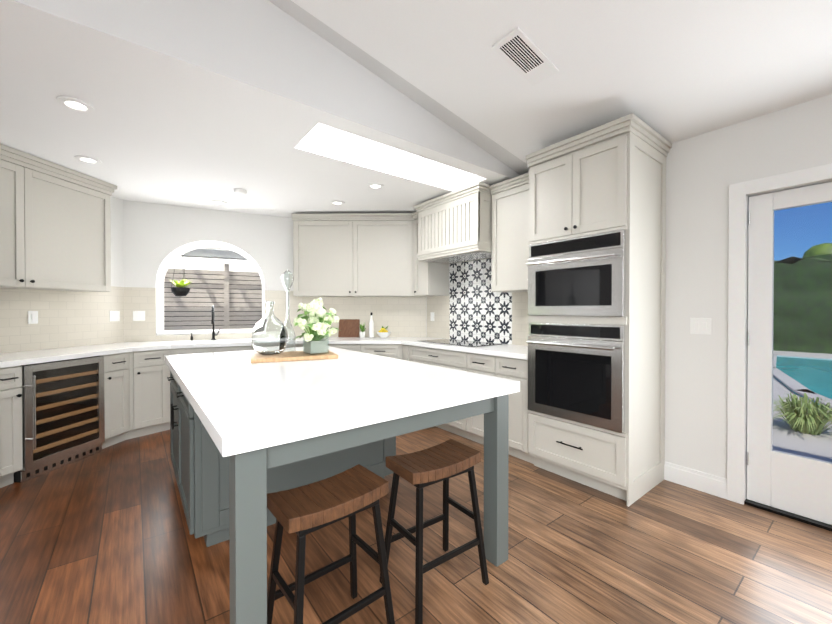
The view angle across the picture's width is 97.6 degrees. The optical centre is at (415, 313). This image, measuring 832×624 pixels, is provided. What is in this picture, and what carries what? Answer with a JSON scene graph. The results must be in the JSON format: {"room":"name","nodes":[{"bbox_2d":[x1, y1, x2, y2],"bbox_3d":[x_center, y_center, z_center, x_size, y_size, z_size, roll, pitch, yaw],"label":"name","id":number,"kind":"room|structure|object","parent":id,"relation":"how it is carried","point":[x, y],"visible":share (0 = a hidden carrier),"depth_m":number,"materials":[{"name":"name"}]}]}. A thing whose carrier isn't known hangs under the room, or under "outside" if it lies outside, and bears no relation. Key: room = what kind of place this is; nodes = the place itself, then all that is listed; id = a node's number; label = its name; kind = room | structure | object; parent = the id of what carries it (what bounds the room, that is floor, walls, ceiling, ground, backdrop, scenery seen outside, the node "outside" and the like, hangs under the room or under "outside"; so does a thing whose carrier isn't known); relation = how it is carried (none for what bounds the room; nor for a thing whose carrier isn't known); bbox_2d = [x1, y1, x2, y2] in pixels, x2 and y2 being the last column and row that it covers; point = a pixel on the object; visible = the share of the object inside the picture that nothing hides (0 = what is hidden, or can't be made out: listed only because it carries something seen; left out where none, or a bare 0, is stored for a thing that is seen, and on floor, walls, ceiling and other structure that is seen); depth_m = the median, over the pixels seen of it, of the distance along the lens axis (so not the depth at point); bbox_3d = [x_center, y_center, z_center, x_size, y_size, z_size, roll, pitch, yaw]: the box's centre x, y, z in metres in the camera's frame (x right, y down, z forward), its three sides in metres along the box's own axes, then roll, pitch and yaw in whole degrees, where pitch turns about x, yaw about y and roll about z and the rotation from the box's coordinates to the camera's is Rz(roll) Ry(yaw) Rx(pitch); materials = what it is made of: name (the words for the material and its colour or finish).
{"room":"kitchen","nodes":[
{"label":"kitchen","id":0,"kind":"room"},
{"bbox_2d":[10,196,122,352],"bbox_3d":[-3.634,-0.140,2.579,0.150,2.800,3.843,0,0,7],"label":"wall","id":1,"kind":"structure","parent":0,"point":[116,207],"depth_m":4.09,"materials":[{"name":"paint"}]},
{"bbox_2d":[0,144,111,291],"bbox_3d":[-3.312,-0.715,3.128,1.036,1.001,1.036,0,1,-38],"label":"upper cabinet","id":2,"kind":"object","parent":1,"relation":"attached to","point":[55,227],"depth_m":3.14,"materials":[{"name":"paint"}]},
{"bbox_2d":[0,286,123,352],"bbox_3d":[-3.452,0.019,3.382,0.008,0.629,1.594,0,0,7],"label":"wall tile","id":3,"kind":"structure","parent":1,"relation":"attached to","point":[69,319],"depth_m":3.50,"materials":[{"name":"beige tile"}]},
{"bbox_2d":[28,311,37,323],"bbox_3d":[-3.455,0.035,3.285,0.008,0.115,0.075,0,0,7],"label":"electrical outlet plate","id":4,"kind":"object","parent":3,"relation":"attached to","point":[32,315],"depth_m":3.28,"materials":[{"name":"white plastic"}]},
{"bbox_2d":[110,311,119,320],"bbox_3d":[-3.357,0.029,4.059,0.008,0.115,0.115,0,0,7],"label":"electrical outlet plate","id":5,"kind":"object","parent":3,"relation":"attached to","point":[114,316],"depth_m":4.06,"materials":[{"name":"white plastic"}]},
{"bbox_2d":[123,200,292,341],"bbox_3d":[-2.534,-0.157,4.860,2.677,2.800,0.500,0,0,-26],"label":"wall","id":6,"kind":"structure","parent":0,"point":[155,235],"depth_m":4.47,"materials":[{"name":"paint"}]},
{"bbox_2d":[124,287,155,341],"bbox_3d":[-3.215,0.012,4.243,0.299,0.629,0.008,0,0,-26],"label":"wall tile","id":7,"kind":"structure","parent":6,"relation":"attached to","point":[139,299],"depth_m":4.24,"materials":[{"name":"beige tile"}]},
{"bbox_2d":[133,311,144,320],"bbox_3d":[-3.218,0.028,4.231,0.115,0.115,0.008,0,0,-26],"label":"electrical outlet plate","id":8,"kind":"object","parent":7,"relation":"attached to","point":[137,315],"depth_m":4.23,"materials":[{"name":"white plastic"}]},
{"bbox_2d":[156,333,251,340],"bbox_3d":[-2.544,0.292,4.574,1.190,0.064,0.008,0,0,-26],"label":"window sill","id":9,"kind":"structure","parent":6,"relation":"attached to","point":[198,337],"depth_m":4.51,"materials":[{"name":"white stone"}]},
{"bbox_2d":[157,329,252,334],"bbox_3d":[-2.666,0.238,4.821,1.180,0.028,0.520,0,0,-26],"label":"window sill","id":10,"kind":"structure","parent":6,"relation":"attached to","point":[168,332],"depth_m":4.62,"materials":[{"name":"white stone"}]},
{"bbox_2d":[156,240,264,332],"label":"arched window","id":11,"kind":"structure","parent":0,"point":[200,282],"depth_m":7.08,"materials":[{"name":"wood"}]},
{"bbox_2d":[0,426,831,623],"bbox_3d":[-0.725,1.318,1.509,6.200,0.100,9.200,0,1,-38],"label":"floor","id":12,"kind":"structure","parent":0,"point":[104,536],"depth_m":1.89,"materials":[{"name":"brown wood"}]},
{"bbox_2d":[14,356,104,482],"bbox_3d":[-3.128,0.819,3.025,0.664,0.868,0.604,0,0,7],"label":"wine fridge","id":13,"kind":"object","parent":12,"relation":"on","point":[63,413],"visible":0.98,"depth_m":2.95,"materials":[{"name":"silver metal"}]},
{"bbox_2d":[0,344,533,487],"bbox_3d":[-1.207,0.815,3.584,3.884,0.876,3.578,0,1,-38],"label":"base cabinet","id":14,"kind":"object","parent":12,"relation":"on","point":[137,393],"visible":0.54,"depth_m":2.43,"materials":[{"name":"paint"}]},
{"bbox_2d":[0,337,527,367],"bbox_3d":[-1.416,0.354,3.418,4.414,0.041,3.577,0,1,-38],"label":"countertop","id":15,"kind":"structure","parent":14,"relation":"on","point":[11,359],"depth_m":3.65,"materials":[{"name":"stone"}]},
{"bbox_2d":[211,305,219,339],"bbox_3d":[-2.446,0.112,4.446,0.122,0.426,0.208,0,1,-38],"label":"faucet","id":16,"kind":"object","parent":15,"relation":"on","point":[213,332],"visible":1,"depth_m":4.48,"materials":[{"name":"black metal"}]},
{"bbox_2d":[338,319,359,336],"bbox_3d":[-0.916,0.202,4.979,0.280,0.240,0.086,0,0,1],"label":"cutting board","id":17,"kind":"object","parent":15,"relation":"on","point":[348,327],"visible":0.94,"depth_m":4.97,"materials":[{"name":"brown wood"}]},
{"bbox_2d":[360,324,365,337],"bbox_3d":[-0.713,0.220,4.887,0.095,0.204,0.107,0,1,-38],"label":"potted plant","id":18,"kind":"object","parent":15,"relation":"on","point":[362,333],"visible":1,"depth_m":4.86,"materials":[{"name":"white plant"}]},
{"bbox_2d":[369,312,373,337],"bbox_3d":[-0.598,0.155,4.888,0.068,0.335,0.068,0,1,-38],"label":"bottle","id":19,"kind":"object","parent":15,"relation":"on","point":[371,328],"visible":1,"depth_m":4.87,"materials":[{"name":"white plastic"}]},
{"bbox_2d":[377,326,390,337],"bbox_3d":[-0.428,0.242,4.855,0.190,0.160,0.190,0,1,-38],"label":"bowl","id":20,"kind":"object","parent":15,"relation":"on","point":[383,332],"visible":1,"depth_m":4.81,"materials":[{"name":"white ceramic"}]},
{"bbox_2d":[419,339,501,346],"bbox_3d":[0.468,0.325,4.082,0.450,0.006,0.885,0,1,-38],"label":"cooktop","id":21,"kind":"object","parent":15,"relation":"in","point":[460,342],"visible":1,"depth_m":4.04,"materials":[{"name":"black glass"}]},
{"bbox_2d":[267,464,394,623],"bbox_3d":[-0.330,0.965,1.389,0.414,0.606,0.313,0,1,-41],"label":"stool","id":22,"kind":"object","parent":12,"relation":"on","point":[301,512],"visible":1,"depth_m":1.35,"materials":[{"name":"brown wood"}]},
{"bbox_2d":[166,363,508,623],"bbox_3d":[-0.745,0.827,2.396,1.372,0.868,2.332,0,1,-38],"label":"kitchen island","id":23,"kind":"object","parent":12,"relation":"on","point":[222,500],"depth_m":1.84,"materials":[{"name":"paint"}]},
{"bbox_2d":[165,347,519,458],"bbox_3d":[-0.745,0.368,2.392,1.360,0.054,2.410,0,1,-38],"label":"island countertop","id":24,"kind":"structure","parent":23,"relation":"on","point":[246,406],"depth_m":1.62,"materials":[{"name":"white stone"}]},
{"bbox_2d":[281,270,294,351],"bbox_3d":[-1.069,-0.014,3.037,0.120,0.700,0.120,0,1,-38],"label":"glass decanter","id":25,"kind":"object","parent":24,"relation":"on","point":[287,276],"visible":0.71,"depth_m":3.01,"materials":[{"name":"clear glass"}]},
{"bbox_2d":[250,350,337,362],"bbox_3d":[-0.934,0.324,2.782,0.600,0.028,0.400,0,0,-24],"label":"cutting board","id":26,"kind":"object","parent":24,"relation":"on","point":[284,356],"visible":0.83,"depth_m":2.65,"materials":[{"name":"brown wood"}]},
{"bbox_2d":[251,301,287,354],"bbox_3d":[-1.115,0.108,2.783,0.260,0.400,0.260,0,1,-38],"label":"vase","id":27,"kind":"object","parent":26,"relation":"on","point":[269,335],"visible":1,"depth_m":2.70,"materials":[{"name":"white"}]},
{"bbox_2d":[293,298,340,354],"bbox_3d":[-0.787,0.092,2.822,0.387,0.432,0.389,0,1,-38],"label":"flower arrangement","id":28,"kind":"object","parent":26,"relation":"on","point":[316,324],"visible":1,"depth_m":2.75,"materials":[{"name":"white plant"}]},
{"bbox_2d":[379,439,488,623],"bbox_3d":[0.085,0.963,1.710,0.424,0.606,0.327,0,1,-38],"label":"stool","id":29,"kind":"object","parent":12,"relation":"on","point":[445,461],"visible":1,"depth_m":1.68,"materials":[{"name":"brown wood"}]},
{"bbox_2d":[526,113,671,506],"bbox_3d":[1.378,-0.004,2.814,0.737,2.525,0.791,0,1,-38],"label":"tall cabinet","id":30,"kind":"object","parent":12,"relation":"on","point":[596,265],"visible":1,"depth_m":2.58,"materials":[{"name":"paint"}]},
{"bbox_2d":[744,498,831,531],"bbox_3d":[2.532,1.254,2.108,0.198,0.018,0.915,0,1,-38],"label":"threshold","id":31,"kind":"object","parent":12,"relation":"on","point":[812,522],"visible":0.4,"depth_m":2.25,"materials":[{"name":"black metal"}]},
{"bbox_2d":[0,0,831,217],"bbox_3d":[-0.538,-1.800,1.278,5.880,1.120,8.282,0,1,-38],"label":"ceiling","id":32,"kind":"structure","parent":0,"point":[199,103],"depth_m":2.20,"materials":[{"name":"paint"}]},
{"bbox_2d":[57,96,93,112],"bbox_3d":[-2.091,-1.281,2.239,0.169,0.011,0.169,0,1,43],"label":"recessed light","id":33,"kind":"object","parent":32,"relation":"in","point":[74,104],"depth_m":2.23,"materials":[{"name":"white"}]},
{"bbox_2d":[75,155,101,163],"bbox_3d":[-2.751,-1.287,3.057,0.169,0.011,0.169,0,1,-44],"label":"recessed light","id":34,"kind":"object","parent":32,"relation":"in","point":[86,159],"depth_m":3.05,"materials":[{"name":"white"}]},
{"bbox_2d":[234,188,246,194],"bbox_3d":[-1.854,-1.281,3.841,0.130,0.034,0.130,0,1,-38],"label":"recessed light","id":35,"kind":"object","parent":32,"relation":"attached to","point":[238,191],"visible":1,"depth_m":3.80,"materials":[{"name":"white plastic"}]},
{"bbox_2d":[330,200,344,204],"bbox_3d":[-0.923,-1.296,4.273,0.169,0.011,0.169,0,1,-44],"label":"recessed light","id":36,"kind":"object","parent":32,"relation":"in","point":[335,202],"depth_m":4.26,"materials":[{"name":"white"}]},
{"bbox_2d":[367,183,383,188],"bbox_3d":[-0.411,-1.292,3.695,0.169,0.011,0.169,0,1,43],"label":"recessed light","id":37,"kind":"object","parent":32,"relation":"in","point":[371,185],"depth_m":3.68,"materials":[{"name":"white"}]},
{"bbox_2d":[300,123,476,185],"bbox_3d":[-0.132,-1.474,3.170,1.740,0.240,0.510,0,1,-38],"label":"skylight well","id":38,"kind":"object","parent":32,"relation":"attached to","point":[332,139],"visible":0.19,"depth_m":3.10,"materials":[{"name":"paint"}]},
{"bbox_2d":[492,27,558,85],"bbox_3d":[0.647,-1.492,2.135,0.400,0.079,0.180,0,1,-38],"label":"ceiling vent","id":39,"kind":"object","parent":32,"relation":"in","point":[519,51],"visible":1,"depth_m":2.12,"materials":[{"name":"white metal"}]},
{"bbox_2d":[426,297,426,336],"bbox_3d":[-0.716,-0.158,5.104,2.327,2.800,0.150,0,0,1],"label":"wall","id":40,"kind":"structure","parent":0,"point":[426,316],"depth_m":5.01,"materials":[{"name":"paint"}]},
{"bbox_2d":[265,290,301,336],"bbox_3d":[-1.795,0.007,4.939,0.475,0.629,0.008,0,0,-26],"label":"wall tile","id":41,"kind":"structure","parent":40,"relation":"attached to","point":[279,305],"depth_m":4.94,"materials":[{"name":"beige tile"}]},
{"bbox_2d":[302,297,425,336],"bbox_3d":[-0.720,0.037,5.025,1.718,0.569,0.008,0,0,1],"label":"wall tile","id":42,"kind":"structure","parent":40,"relation":"attached to","point":[402,316],"depth_m":5.01,"materials":[{"name":"beige tile"}]},
{"bbox_2d":[292,212,448,296],"bbox_3d":[-0.661,-0.723,4.779,1.543,0.994,1.540,0,1,-38],"label":"upper cabinet","id":43,"kind":"object","parent":40,"relation":"attached to","point":[354,254],"depth_m":4.68,"materials":[{"name":"paint"}]},
{"bbox_2d":[433,94,831,478],"bbox_3d":[2.176,-0.140,2.515,0.150,2.800,6.950,0,1,-38],"label":"wall","id":44,"kind":"structure","parent":0,"point":[704,171],"depth_m":2.56,"materials":[{"name":"paint"}]},
{"bbox_2d":[427,294,449,338],"bbox_3d":[0.289,0.038,4.816,0.008,0.569,0.458,0,1,-38],"label":"wall tile","id":45,"kind":"structure","parent":44,"relation":"attached to","point":[439,325],"depth_m":4.79,"materials":[{"name":"beige tile"}]},
{"bbox_2d":[430,312,433,320],"bbox_3d":[0.220,0.043,4.891,0.008,0.115,0.075,0,1,-38],"label":"electrical outlet plate","id":46,"kind":"object","parent":45,"relation":"attached to","point":[431,316],"visible":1,"depth_m":4.89,"materials":[{"name":"white plastic"}]},
{"bbox_2d":[413,182,491,263],"bbox_3d":[0.508,-0.944,4.075,0.557,0.654,1.040,0,1,-38],"label":"range hood","id":47,"kind":"object","parent":44,"relation":"attached to","point":[455,226],"visible":0.79,"depth_m":3.82,"materials":[{"name":"paint"}]},
{"bbox_2d":[450,258,511,343],"bbox_3d":[0.727,-0.188,4.251,0.008,1.029,0.968,0,1,-38],"label":"wall tile","id":48,"kind":"structure","parent":44,"relation":"attached to","point":[480,311],"depth_m":4.25,"materials":[{"name":"multicoloured tile"}]},
{"bbox_2d":[489,172,528,292],"bbox_3d":[1.074,-0.742,3.490,0.382,1.050,0.645,0,1,-38],"label":"upper cabinet","id":49,"kind":"object","parent":44,"relation":"attached to","point":[510,233],"visible":0.46,"depth_m":3.47,"materials":[{"name":"paint"}]},
{"bbox_2d":[512,292,529,345],"bbox_3d":[1.223,0.047,3.612,0.008,0.569,0.651,0,1,-38],"label":"wall tile","id":50,"kind":"structure","parent":44,"relation":"attached to","point":[520,328],"depth_m":3.78,"materials":[{"name":"beige tile"}]},
{"bbox_2d":[664,461,726,498],"bbox_3d":[1.998,1.192,2.619,0.013,0.135,0.377,0,1,-38],"label":"baseboard","id":51,"kind":"structure","parent":44,"relation":"attached to","point":[711,484],"depth_m":2.59,"materials":[{"name":"white wood"}]},
{"bbox_2d":[690,318,710,334],"bbox_3d":[2.021,0.090,2.585,0.008,0.115,0.120,0,1,-38],"label":"switch plate","id":52,"kind":"object","parent":44,"relation":"attached to","point":[700,325],"visible":1,"depth_m":2.58,"materials":[{"name":"white plastic"}]},
{"bbox_2d":[727,163,831,504],"bbox_3d":[2.504,0.201,2.079,0.168,2.125,1.085,0,1,-38],"label":"door frame","id":53,"kind":"structure","parent":44,"relation":"attached to","point":[741,193],"depth_m":2.41,"materials":[{"name":"white wood"}]},
{"bbox_2d":[747,182,831,524],"bbox_3d":[2.482,0.236,2.063,0.103,2.015,0.909,0,1,-38],"label":"patio door","id":54,"kind":"structure","parent":44,"relation":"in","point":[799,484],"depth_m":2.34,"materials":[{"name":"white metal"}]},
{"bbox_2d":[802,243,831,257],"bbox_3d":[18.177,-1.150,15.756,4.614,4.849,24.846,0,1,-38],"label":"trees","id":55,"kind":"object","parent":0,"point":[816,250],"depth_m":15.95,"materials":[{"name":"green plant"}]},
{"label":"outside","id":56,"kind":"structure","parent":0,"visible":0},
{"bbox_2d":[773,351,831,461],"bbox_3d":[9.715,1.398,12.523,59.000,0.200,40.000,0,1,-38],"label":"deck","id":57,"kind":"object","parent":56,"point":[783,428],"depth_m":4.02,"materials":[{"name":"concrete"}]},
{"bbox_2d":[773,392,831,434],"bbox_3d":[4.463,1.146,4.168,1.089,0.425,1.128,0,1,-38],"label":"clump","id":58,"kind":"object","parent":57,"relation":"on","point":[796,406],"depth_m":4.08,"materials":[{"name":"green plant"}]},
{"bbox_2d":[773,254,831,353],"bbox_3d":[13.399,-0.350,12.837,1.979,3.290,28.000,0,1,-38],"label":"hedge","id":59,"kind":"object","parent":57,"relation":"on","point":[796,311],"depth_m":12.13,"materials":[{"name":"green plant"}]},
{"bbox_2d":[773,354,831,407],"bbox_3d":[10.567,1.325,4.513,9.166,0.058,10.740,0,1,-38],"label":"pool","id":60,"kind":"object","parent":57,"relation":"on","point":[820,376],"depth_m":7.62,"materials":[{"name":"liquid"}]}
]}

